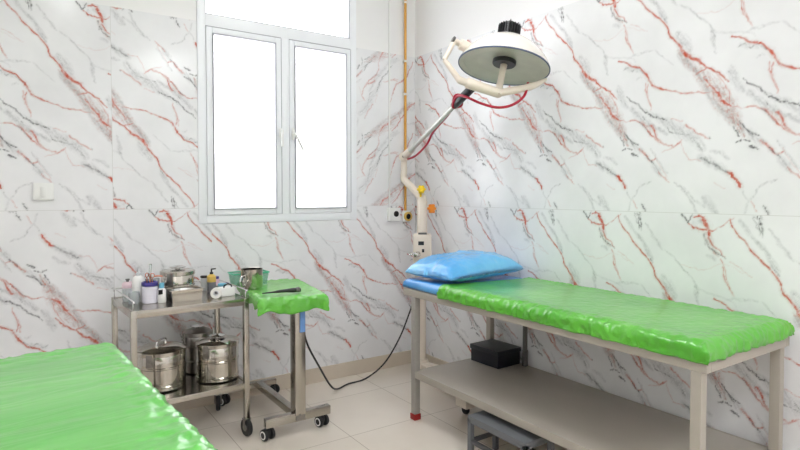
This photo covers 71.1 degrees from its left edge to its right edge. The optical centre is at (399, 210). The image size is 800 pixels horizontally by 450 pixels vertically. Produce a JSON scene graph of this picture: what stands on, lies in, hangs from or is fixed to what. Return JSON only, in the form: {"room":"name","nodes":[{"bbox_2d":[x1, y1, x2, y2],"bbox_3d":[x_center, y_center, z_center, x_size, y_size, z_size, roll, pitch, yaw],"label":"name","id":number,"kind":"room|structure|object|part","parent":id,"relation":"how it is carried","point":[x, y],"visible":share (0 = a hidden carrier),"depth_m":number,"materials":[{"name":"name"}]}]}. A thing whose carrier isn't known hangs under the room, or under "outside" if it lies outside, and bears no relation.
{"room":"operating room","nodes":[
{"label":"operating room","id":0,"kind":"room"},
{"bbox_2d":[0,0,414,379],"bbox_3d":[-1.536,-0.302,3.280,4.150,3.000,0.200,-1,2,-34],"label":"wall","id":1,"kind":"structure","parent":0,"point":[98,98],"depth_m":3.21,"materials":[{"name":"tile"}]},
{"bbox_2d":[33,183,53,199],"bbox_3d":[-1.864,-0.100,2.928,0.092,0.090,0.023,-1,2,-34],"label":"light switch","id":2,"kind":"object","parent":1,"relation":"attached to","point":[41,191],"visible":1,"depth_m":2.92,"materials":[{"name":"white plastic"}]},
{"bbox_2d":[196,0,356,223],"bbox_3d":[-0.762,-0.820,3.664,1.094,1.786,0.126,-1,2,-34],"label":"window","id":3,"kind":"structure","parent":1,"relation":"in","point":[285,41],"depth_m":3.65,"materials":[{"name":"white plastic"}]},
{"bbox_3d":[-0.983,-0.545,3.540,0.477,1.142,0.047,-1,2,-34],"label":"sash","id":4,"kind":"part","parent":3,"relation":"part of","materials":[{"name":"white plastic"}]},
{"bbox_3d":[-0.767,-0.473,3.626,0.018,0.120,0.036,-1,2,-34],"label":"handle","id":5,"kind":"part","parent":3,"relation":"part of","materials":[{"name":"white plastic"}]},
{"bbox_3d":[-0.671,-0.469,3.690,0.075,0.152,0.043,-1,2,-28],"label":"handle","id":6,"kind":"part","parent":3,"relation":"part of","materials":[{"name":"white plastic"}]},
{"bbox_3d":[-0.548,-0.554,3.837,0.458,1.142,0.043,-1,2,-34],"label":"sash","id":7,"kind":"part","parent":3,"relation":"part of","materials":[{"name":"white glass"}]},
{"bbox_2d":[170,350,410,410],"bbox_3d":[-1.539,1.151,3.193,4.000,0.100,0.012,-1,2,-34],"label":"baseboard","id":8,"kind":"structure","parent":1,"relation":"attached to","point":[335,371],"depth_m":3.90,"materials":[{"name":"beige tile"}]},
{"bbox_2d":[388,0,389,207],"bbox_3d":[-0.079,-0.924,4.121,0.012,1.807,0.010,-1,2,-34],"label":"cable conduit","id":9,"kind":"object","parent":1,"relation":"attached to","point":[388,0],"visible":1,"depth_m":4.12,"materials":[{"name":"white plastic"}]},
{"bbox_2d":[387,208,399,220],"bbox_3d":[-0.046,0.029,4.154,0.100,0.100,0.040,-1,2,-34],"label":"wall socket","id":10,"kind":"object","parent":1,"relation":"attached to","point":[393,214],"visible":1,"depth_m":4.13,"materials":[{"name":"white plastic"}]},
{"bbox_2d":[403,0,407,210],"bbox_3d":[0.039,-0.915,4.191,0.032,1.830,0.028,-1,2,-34],"label":"gas pipe","id":11,"kind":"object","parent":1,"relation":"attached to","point":[405,2],"visible":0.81,"depth_m":4.18,"materials":[{"name":"metal"}]},
{"bbox_2d":[402,210,411,221],"bbox_3d":[0.053,0.043,4.222,0.074,0.088,0.038,-1,2,-34],"label":"outlet","id":12,"kind":"object","parent":1,"relation":"attached to","point":[406,215],"visible":1,"depth_m":4.21,"materials":[{"name":"white plastic"}]},
{"bbox_2d":[179,363,567,449],"bbox_3d":[-0.070,1.315,1.028,4.300,0.100,5.650,-1,2,-34],"label":"floor","id":13,"kind":"structure","parent":0,"point":[372,413],"depth_m":3.19,"materials":[{"name":"tile"}]},
{"bbox_2d":[111,280,252,435],"bbox_3d":[-1.183,0.810,2.992,0.619,0.792,0.538,-1,2,-37],"label":"trolley","id":14,"kind":"object","parent":13,"relation":"on","point":[193,388],"visible":0.61,"depth_m":2.93,"materials":[{"name":"metal"}]},
{"bbox_3d":[-1.529,0.793,3.008,0.027,0.657,0.027,-1,2,-37],"label":"post","id":15,"kind":"part","parent":14,"relation":"part of","materials":[{"name":"metal"}]},
{"bbox_2d":[122,279,131,288],"bbox_3d":[-1.411,0.412,2.902,0.054,0.117,0.054,-1,2,-34],"label":"jar","id":16,"kind":"object","parent":14,"relation":"on","point":[127,284],"visible":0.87,"depth_m":2.88,"materials":[{"name":"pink plastic"}]},
{"bbox_2d":[128,293,138,298],"bbox_3d":[-1.351,0.443,2.841,0.058,0.058,0.058,-1,2,-34],"label":"glass cup","id":17,"kind":"object","parent":14,"relation":"on","point":[131,295],"visible":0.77,"depth_m":2.82,"materials":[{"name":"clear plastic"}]},
{"bbox_3d":[-1.260,0.803,2.655,0.027,0.657,0.027,-1,2,-37],"label":"post","id":18,"kind":"part","parent":14,"relation":"part of","materials":[{"name":"metal"}]},
{"bbox_2d":[132,267,144,301],"bbox_3d":[-1.355,0.381,2.903,0.062,0.179,0.062,-1,2,-34],"label":"squeeze bottle","id":19,"kind":"object","parent":14,"relation":"on","point":[136,281],"visible":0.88,"depth_m":2.88,"materials":[{"name":"white plastic"}]},
{"bbox_2d":[141,281,157,303],"bbox_3d":[-1.279,0.418,2.865,0.079,0.108,0.079,-1,2,-34],"label":"tub","id":20,"kind":"object","parent":14,"relation":"on","point":[149,290],"visible":0.99,"depth_m":2.83,"materials":[{"name":"white plastic"}]},
{"bbox_3d":[-1.279,0.374,2.863,0.079,0.020,0.079,-1,2,-34],"label":"lid","id":21,"kind":"part","parent":20,"relation":"part of","materials":[{"name":"purple plastic"}]},
{"bbox_2d":[148,264,151,282],"bbox_3d":[-1.282,0.357,2.877,0.017,0.168,0.014,-1,2,-34],"label":"forceps","id":22,"kind":"object","parent":20,"relation":"in","point":[148,264],"visible":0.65,"depth_m":2.87,"materials":[{"name":"silver metal"}]},
{"bbox_2d":[145,273,162,282],"bbox_3d":[-1.264,0.364,2.875,0.037,0.095,0.082,1,2,38],"label":"scissors","id":23,"kind":"object","parent":20,"relation":"in","point":[150,277],"visible":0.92,"depth_m":2.87,"materials":[{"name":"orange metal"}]},
{"bbox_2d":[157,282,165,302],"bbox_3d":[-1.221,0.421,2.871,0.042,0.101,0.047,-1,2,-34],"label":"medicine bottle","id":24,"kind":"object","parent":14,"relation":"on","point":[161,292],"visible":1,"depth_m":2.86,"materials":[{"name":"white plastic"}]},
{"bbox_2d":[137,337,186,392],"bbox_3d":[-1.249,0.793,2.933,0.248,0.250,0.248,-1,2,-24],"label":"drum","id":25,"kind":"object","parent":14,"relation":"on","point":[163,363],"visible":0.82,"depth_m":2.84,"materials":[{"name":"silver metal"}]},
{"bbox_3d":[-1.249,0.686,2.929,0.024,0.036,0.118,0,2,4],"label":"lid handle","id":26,"kind":"part","parent":25,"relation":"part of","materials":[{"name":"silver metal"}]},
{"bbox_3d":[-1.249,0.719,2.930,0.248,0.042,0.248,0,2,4],"label":"lid","id":27,"kind":"part","parent":25,"relation":"part of","materials":[{"name":"silver metal"}]},
{"bbox_2d":[160,265,194,296],"bbox_3d":[-1.226,0.384,3.087,0.182,0.163,0.182,-1,2,-41],"label":"steel canister","id":28,"kind":"object","parent":14,"relation":"on","point":[177,276],"visible":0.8,"depth_m":3.02,"materials":[{"name":"silver metal"}]},
{"bbox_3d":[-1.226,0.337,3.086,0.182,0.028,0.182,0,2,4],"label":"lid","id":29,"kind":"part","parent":28,"relation":"part of","materials":[{"name":"silver metal"}]},
{"bbox_3d":[-1.226,0.314,3.085,0.086,0.023,0.086,0,2,4],"label":"lid knob","id":30,"kind":"part","parent":28,"relation":"part of","materials":[{"name":"silver metal"}]},
{"bbox_2d":[112,291,244,318],"bbox_3d":[-1.175,0.483,2.989,0.576,0.036,0.468,-1,2,-37],"label":"shelf","id":31,"kind":"object","parent":14,"relation":"attached to","point":[140,310],"depth_m":2.82,"materials":[{"name":"metal"}]},
{"bbox_3d":[-1.175,0.440,2.988,0.560,0.053,0.485,-1,2,-37],"label":"guard rail","id":32,"kind":"part","parent":14,"relation":"part of","materials":[{"name":"silver metal"}]},
{"bbox_2d":[165,285,203,301],"bbox_3d":[-1.138,0.439,2.955,0.174,0.060,0.124,-1,2,-38],"label":"tray","id":33,"kind":"object","parent":14,"relation":"on","point":[188,294],"visible":0.83,"depth_m":2.92,"materials":[{"name":"silver metal"}]},
{"bbox_2d":[171,288,195,290],"bbox_3d":[-1.144,0.441,2.951,0.130,0.050,0.091,-1,2,-38],"label":"dish","id":34,"kind":"object","parent":33,"relation":"in","point":[178,288],"visible":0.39,"depth_m":2.99,"materials":[{"name":"silver metal"}]},
{"bbox_2d":[181,323,212,373],"bbox_3d":[-1.151,0.778,3.189,0.156,0.264,0.156,0,2,5],"label":"drum","id":35,"kind":"object","parent":14,"relation":"on","point":[190,335],"visible":0.69,"depth_m":3.12,"materials":[{"name":"metal"}]},
{"bbox_3d":[-1.151,0.686,3.187,0.156,0.038,0.156,-1,2,-40],"label":"lid","id":36,"kind":"part","parent":35,"relation":"part of","materials":[{"name":"metal"}]},
{"bbox_3d":[-1.151,0.657,3.186,0.086,0.023,0.086,-1,2,-40],"label":"lid knob","id":37,"kind":"part","parent":35,"relation":"part of","materials":[{"name":"silver metal"}]},
{"bbox_2d":[160,373,244,403],"bbox_3d":[-1.175,0.930,3.002,0.576,0.028,0.468,-1,2,-37],"label":"shelf","id":38,"kind":"object","parent":14,"relation":"attached to","point":[193,388],"depth_m":2.90,"materials":[{"name":"metal"}]},
{"bbox_2d":[200,275,206,290],"bbox_3d":[-1.129,0.418,3.226,0.040,0.086,0.040,-1,2,-34],"label":"bottle","id":39,"kind":"object","parent":14,"relation":"on","point":[203,280],"visible":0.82,"depth_m":3.21,"materials":[{"name":"white plastic"}]},
{"bbox_2d":[207,268,215,291],"bbox_3d":[-1.072,0.395,3.186,0.049,0.135,0.049,-1,2,-34],"label":"pump bottle","id":40,"kind":"object","parent":14,"relation":"on","point":[211,278],"visible":0.92,"depth_m":3.17,"materials":[{"name":"yellow plastic"}]},
{"bbox_2d":[210,287,221,298],"bbox_3d":[-0.979,0.440,2.984,0.057,0.057,0.022,0,2,-9],"label":"tape roll","id":41,"kind":"object","parent":14,"relation":"on","point":[216,289],"visible":1,"depth_m":2.97,"materials":[{"name":"paper"}]},
{"bbox_2d":[195,333,238,382],"bbox_3d":[-1.001,0.794,3.071,0.230,0.239,0.230,-1,2,-21],"label":"drum","id":42,"kind":"object","parent":14,"relation":"on","point":[217,356],"visible":1,"depth_m":2.98,"materials":[{"name":"silver metal"}]},
{"bbox_3d":[-1.001,0.714,3.068,0.230,0.036,0.230,0,2,13],"label":"lid","id":43,"kind":"part","parent":42,"relation":"part of","materials":[{"name":"silver metal"}]},
{"bbox_3d":[-1.001,0.686,3.067,0.086,0.023,0.086,0,2,13],"label":"lid knob","id":44,"kind":"part","parent":42,"relation":"part of","materials":[{"name":"silver metal"}]},
{"bbox_3d":[-1.090,0.783,3.342,0.027,0.657,0.027,-1,2,-37],"label":"post","id":45,"kind":"part","parent":14,"relation":"part of","materials":[{"name":"metal"}]},
{"bbox_2d":[218,283,234,296],"bbox_3d":[-0.950,0.431,3.064,0.076,0.070,0.056,-1,2,-39],"label":"box","id":46,"kind":"object","parent":14,"relation":"on","point":[226,290],"visible":0.95,"depth_m":3.04,"materials":[{"name":"white plastic"}]},
{"bbox_3d":[-0.821,0.793,2.989,0.027,0.657,0.027,-1,2,-37],"label":"post","id":47,"kind":"part","parent":14,"relation":"part of","materials":[{"name":"metal"}]},
{"bbox_2d":[221,312,330,441],"bbox_3d":[-0.726,0.821,3.235,0.455,0.757,0.798,-1,2,-34],"label":"table","id":48,"kind":"object","parent":13,"relation":"on","point":[296,411],"visible":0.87,"depth_m":3.03,"materials":[{"name":"metal"}]},
{"bbox_2d":[237,279,329,316],"bbox_3d":[-0.680,0.464,3.170,0.386,0.122,0.643,-1,2,-25],"label":"plastic cover","id":49,"kind":"object","parent":48,"relation":"on","point":[310,297],"depth_m":2.93,"materials":[{"name":"green plastic"}]},
{"bbox_2d":[227,269,269,274],"bbox_3d":[-0.881,0.392,3.260,0.212,0.074,0.118,-1,2,-34],"label":"plastic basket","id":50,"kind":"object","parent":49,"relation":"on","point":[232,272],"visible":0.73,"depth_m":3.26,"materials":[{"name":"green plastic"}]},
{"bbox_2d":[239,267,262,288],"bbox_3d":[-0.841,0.379,3.130,0.148,0.108,0.122,-1,2,-34],"label":"steel pot","id":51,"kind":"object","parent":49,"relation":"on","point":[251,277],"visible":0.96,"depth_m":3.09,"materials":[{"name":"silver metal"}]},
{"bbox_3d":[-0.863,0.388,3.064,0.011,0.065,0.044,1,2,20],"label":"handle","id":52,"kind":"part","parent":51,"relation":"part of","materials":[{"name":"silver metal"}]},
{"bbox_3d":[-0.624,0.424,2.953,0.203,0.029,0.029,-1,2,-25],"label":"probe handle","id":53,"kind":"part","parent":49,"relation":"part of","materials":[{"name":"black plastic"}]},
{"bbox_3d":[-0.525,0.598,3.015,0.030,0.115,0.005,-1,2,-34],"label":"label plate","id":54,"kind":"part","parent":48,"relation":"part of","materials":[{"name":"blue plastic"}]},
{"bbox_2d":[305,307,410,389],"bbox_3d":[-0.311,0.878,3.624,0.272,0.625,1.135,1,2,36],"label":"power cable","id":55,"kind":"object","parent":13,"relation":"on","point":[306,341],"visible":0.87,"depth_m":3.82,"materials":[{"name":"black rubber"}]},
{"bbox_2d":[399,19,550,413],"bbox_3d":[0.267,0.062,3.454,0.622,2.260,1.474,-1,2,-34],"label":"lamp","id":56,"kind":"object","parent":13,"relation":"on","point":[505,56],"visible":0.91,"depth_m":3.06,"materials":[{"name":"beige metal"}]},
{"bbox_2d":[402,148,413,158],"bbox_3d":[0.052,-0.407,4.005,0.058,0.094,0.170,-1,2,-17],"label":"joint","id":57,"kind":"object","parent":56,"relation":"attached to","point":[407,153],"depth_m":3.97,"materials":[{"name":"beige metal"}]},
{"bbox_3d":[0.142,-0.133,3.930,0.066,0.089,0.074,-1,2,-34],"label":"clamp knob","id":58,"kind":"part","parent":56,"relation":"part of","materials":[{"name":"yellow plastic"}]},
{"bbox_3d":[0.167,-0.492,3.639,0.052,0.280,0.929,-1,2,-17],"label":"spring arm","id":59,"kind":"part","parent":56,"relation":"part of"},
{"bbox_3d":[0.217,-0.014,4.000,0.072,0.064,0.065,-1,2,-34],"label":"clamp knob","id":60,"kind":"part","parent":56,"relation":"part of","materials":[{"name":"orange plastic"}]},
{"bbox_3d":[0.538,-0.698,2.996,0.041,0.206,0.159,1,2,24],"label":"focus handle","id":61,"kind":"part","parent":56,"relation":"part of","materials":[{"name":"beige plastic"}]},
{"bbox_2d":[498,19,520,33],"bbox_3d":[0.598,-0.993,3.075,0.138,0.128,0.129,-1,2,-34],"label":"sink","id":62,"kind":"object","parent":56,"relation":"in","point":[505,26],"depth_m":3.03,"materials":[{"name":"black plastic"}]},
{"bbox_3d":[0.666,-0.664,2.999,0.325,0.126,0.061,-1,2,-23],"label":"yoke arm","id":63,"kind":"part","parent":56,"relation":"part of","materials":[{"name":"beige metal"}]},
{"bbox_2d":[467,410,553,449],"bbox_3d":[0.516,1.111,2.645,0.190,0.212,0.380,-1,2,-34],"label":"step stool","id":64,"kind":"object","parent":13,"relation":"on","point":[496,427],"visible":0.62,"depth_m":2.63,"materials":[{"name":"grey metal"}]},
{"bbox_3d":[0.347,1.115,2.746,0.024,0.197,0.024,-1,2,-34],"label":"leg","id":65,"kind":"part","parent":64,"relation":"part of","materials":[{"name":"grey metal"}]},
{"bbox_3d":[0.485,1.113,2.839,0.024,0.197,0.024,-1,2,-34],"label":"leg","id":66,"kind":"part","parent":64,"relation":"part of","materials":[{"name":"grey metal"}]},
{"bbox_3d":[0.684,1.121,2.545,0.024,0.197,0.024,-1,2,-34],"label":"leg","id":67,"kind":"part","parent":64,"relation":"part of","materials":[{"name":"grey metal"}]},
{"bbox_2d":[403,287,788,449],"bbox_3d":[0.765,0.840,2.734,0.626,0.748,1.750,-1,2,-34],"label":"frame","id":68,"kind":"object","parent":13,"relation":"on","point":[569,414],"visible":0.76,"depth_m":2.51,"materials":[{"name":"beige metal"}]},
{"bbox_3d":[0.089,0.841,3.215,0.037,0.695,0.037,-1,2,-34],"label":"leg","id":69,"kind":"part","parent":68,"relation":"part of","materials":[{"name":"beige metal"}]},
{"bbox_2d":[403,275,521,294],"bbox_3d":[0.759,0.437,2.728,0.612,0.052,1.760,-1,2,-34],"label":"mattress","id":70,"kind":"object","parent":68,"relation":"on","point":[429,285],"visible":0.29,"depth_m":3.18,"materials":[{"name":"blue plastic"}]},
{"bbox_2d":[405,250,522,281],"bbox_3d":[0.379,0.314,3.284,0.584,0.152,0.410,-3,3,-37],"label":"pillow","id":71,"kind":"object","parent":70,"relation":"on","point":[460,265],"visible":1,"depth_m":3.14,"materials":[{"name":"blue plastic"}]},
{"bbox_2d":[436,277,794,364],"bbox_3d":[0.863,0.443,2.573,0.654,0.078,1.431,-1,2,-34],"label":"plastic sheet","id":72,"kind":"object","parent":70,"relation":"on","point":[705,335],"visible":1,"depth_m":2.25,"materials":[{"name":"green plastic"}]},
{"bbox_3d":[0.571,0.831,3.540,0.037,0.695,0.037,-1,2,-34],"label":"leg","id":73,"kind":"part","parent":68,"relation":"part of","materials":[{"name":"metal"}]},
{"bbox_2d":[470,339,520,368],"bbox_3d":[0.573,0.860,3.370,0.196,0.102,0.236,-1,2,-36],"label":"storage box","id":74,"kind":"object","parent":68,"relation":"on","point":[494,353],"visible":1,"depth_m":3.31,"materials":[{"name":"black plastic"}]},
{"bbox_3d":[0.573,0.823,3.369,0.196,0.028,0.236,-1,2,-36],"label":"lid","id":75,"kind":"part","parent":74,"relation":"part of","materials":[{"name":"black plastic"}]},
{"bbox_2d":[413,358,767,449],"bbox_3d":[0.783,0.951,2.711,0.618,0.039,1.617,-1,2,-34],"label":"shelf","id":76,"kind":"object","parent":68,"relation":"attached to","point":[569,414],"depth_m":2.62,"materials":[{"name":"beige metal"}]},
{"bbox_3d":[0.765,0.487,2.723,0.618,0.042,1.750,-1,2,-34],"label":"frame","id":77,"kind":"part","parent":68,"relation":"part of","materials":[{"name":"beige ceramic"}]},
{"bbox_3d":[0.996,0.880,1.876,0.037,0.695,0.037,-1,2,-34],"label":"leg","id":78,"kind":"part","parent":68,"relation":"part of","materials":[{"name":"beige metal"}]},
{"bbox_3d":[1.477,0.871,2.202,0.037,0.695,0.037,-1,2,-34],"label":"leg","id":79,"kind":"part","parent":68,"relation":"part of","materials":[{"name":"beige metal"}]},
{"bbox_2d":[415,0,799,449],"bbox_3d":[1.606,-0.271,2.207,0.150,3.000,5.500,-1,2,-34],"label":"wall","id":80,"kind":"structure","parent":0,"point":[657,154],"depth_m":2.75,"materials":[{"name":"stone"}]},
{"bbox_2d":[426,354,448,364],"bbox_3d":[1.598,1.183,2.117,0.012,0.100,5.288,-1,2,-34],"label":"baseboard","id":81,"kind":"structure","parent":80,"relation":"attached to","point":[431,359],"depth_m":4.09,"materials":[{"name":"beige tile"}]},
{"bbox_3d":[-0.695,0.491,0.975,0.638,0.048,1.675,-1,2,-38],"label":"mattress","id":82,"kind":"object","parent":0,"visible":0},
{"bbox_2d":[0,342,217,449],"bbox_3d":[-0.694,0.497,0.979,0.687,0.096,1.713,-1,2,-38],"label":"plastic sheet","id":83,"kind":"object","parent":82,"relation":"on","point":[89,397],"visible":1,"depth_m":1.29,"materials":[{"name":"green plastic"}]}
]}

